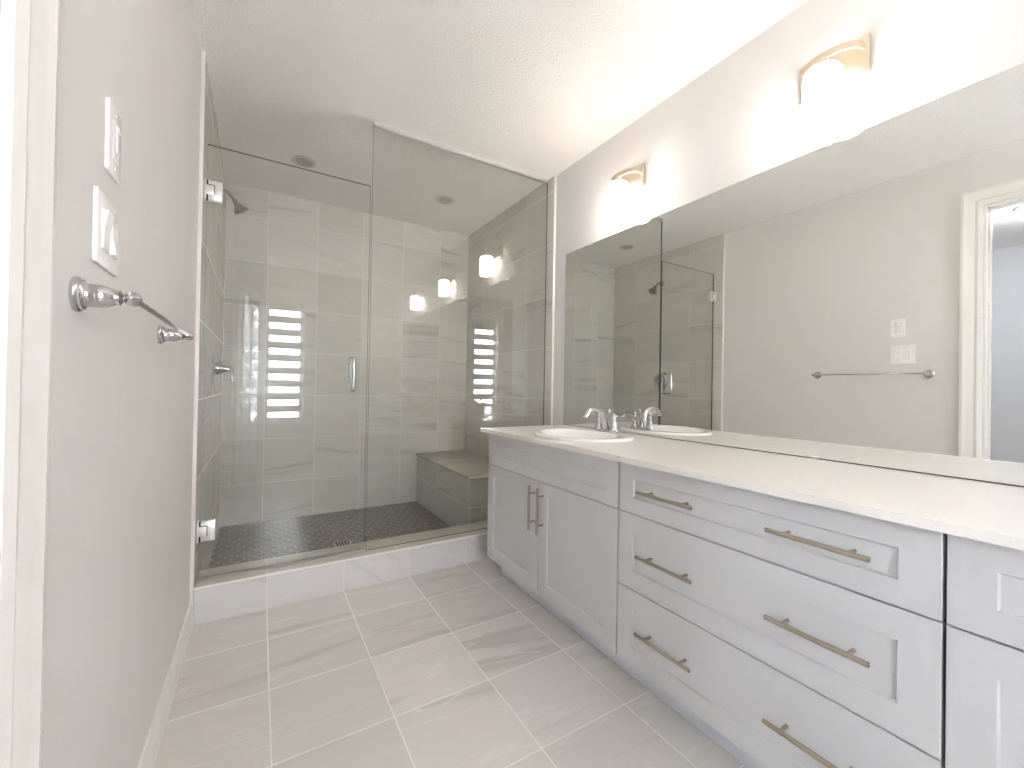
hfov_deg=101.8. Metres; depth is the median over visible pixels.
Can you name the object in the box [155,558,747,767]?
floor
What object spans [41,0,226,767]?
wall
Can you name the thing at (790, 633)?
base cabinet
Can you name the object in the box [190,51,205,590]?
trim
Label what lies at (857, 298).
wall mirror
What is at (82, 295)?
towel bar
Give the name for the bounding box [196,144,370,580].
shower door
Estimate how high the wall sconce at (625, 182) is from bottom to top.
0.244 m
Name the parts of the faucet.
spout, handle, plate, handle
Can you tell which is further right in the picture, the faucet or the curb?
the faucet
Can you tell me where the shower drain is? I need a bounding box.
[332,539,352,546]
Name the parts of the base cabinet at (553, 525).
door, handle, handle, door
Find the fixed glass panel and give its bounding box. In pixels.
[365,121,547,549]
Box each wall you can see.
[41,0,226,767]
[465,0,1023,457]
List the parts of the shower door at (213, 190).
wall plate, wall plate, pull handle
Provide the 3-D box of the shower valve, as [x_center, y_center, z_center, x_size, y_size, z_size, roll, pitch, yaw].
[-1.631,-0.084,2.356,0.100,0.172,0.172,1,0,-31]
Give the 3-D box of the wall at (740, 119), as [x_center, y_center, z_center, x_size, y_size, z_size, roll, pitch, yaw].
[0.864,-0.154,1.873,0.132,2.440,5.046,1,0,-31]
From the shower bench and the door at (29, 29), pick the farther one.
the shower bench
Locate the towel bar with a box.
[68,276,193,343]
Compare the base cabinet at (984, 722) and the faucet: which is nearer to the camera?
the base cabinet at (984, 722)
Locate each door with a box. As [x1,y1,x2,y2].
[0,0,59,767]
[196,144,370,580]
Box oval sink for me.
[534,428,634,442]
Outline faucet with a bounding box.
[583,407,625,432]
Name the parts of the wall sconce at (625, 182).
lamp shade, bow arm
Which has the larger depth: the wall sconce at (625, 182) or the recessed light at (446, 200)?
the recessed light at (446, 200)
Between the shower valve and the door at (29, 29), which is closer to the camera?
the door at (29, 29)
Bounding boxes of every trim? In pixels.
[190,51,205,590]
[550,175,556,424]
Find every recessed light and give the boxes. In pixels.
[291,155,316,167]
[435,196,454,204]
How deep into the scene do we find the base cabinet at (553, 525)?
1.75 m
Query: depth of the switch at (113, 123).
0.73 m
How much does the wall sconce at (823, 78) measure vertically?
0.244 m
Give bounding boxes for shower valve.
[212,353,233,383]
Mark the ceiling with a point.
(534, 87)
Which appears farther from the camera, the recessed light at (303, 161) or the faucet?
the recessed light at (303, 161)
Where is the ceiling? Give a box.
[193,0,807,235]
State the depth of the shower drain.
2.63 m
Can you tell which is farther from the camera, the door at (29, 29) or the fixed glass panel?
the fixed glass panel
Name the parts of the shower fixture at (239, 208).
arm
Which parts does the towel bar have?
post, post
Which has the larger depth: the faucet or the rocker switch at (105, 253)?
the faucet
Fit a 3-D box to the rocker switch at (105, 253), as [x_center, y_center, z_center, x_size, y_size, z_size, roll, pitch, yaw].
[-0.699,-0.259,0.723,0.015,0.122,0.124,1,0,-31]
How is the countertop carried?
on the base cabinet at (553, 525)
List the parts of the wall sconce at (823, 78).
lamp shade, bow arm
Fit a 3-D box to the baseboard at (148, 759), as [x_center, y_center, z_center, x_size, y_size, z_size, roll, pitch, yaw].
[-0.975,0.978,1.132,0.013,0.104,1.488,1,0,-31]
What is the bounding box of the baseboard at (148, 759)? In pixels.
[138,604,193,767]
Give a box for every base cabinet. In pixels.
[487,433,632,676]
[617,462,947,767]
[945,534,1023,767]
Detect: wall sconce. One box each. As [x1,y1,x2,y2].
[607,163,644,216]
[799,33,870,125]
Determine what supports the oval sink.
in the countertop
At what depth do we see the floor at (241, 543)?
2.85 m
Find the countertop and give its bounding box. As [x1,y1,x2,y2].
[481,425,1023,550]
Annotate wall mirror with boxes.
[563,63,1023,486]
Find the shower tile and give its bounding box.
[219,182,468,526]
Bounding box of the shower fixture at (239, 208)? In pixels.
[223,188,248,214]
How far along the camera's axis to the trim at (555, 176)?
2.74 m
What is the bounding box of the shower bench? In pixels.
[416,450,489,526]
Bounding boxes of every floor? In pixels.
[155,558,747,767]
[207,501,449,568]
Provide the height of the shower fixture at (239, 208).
0.151 m
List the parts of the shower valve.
lever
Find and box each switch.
[91,185,120,276]
[104,97,121,183]
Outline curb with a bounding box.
[193,521,488,624]

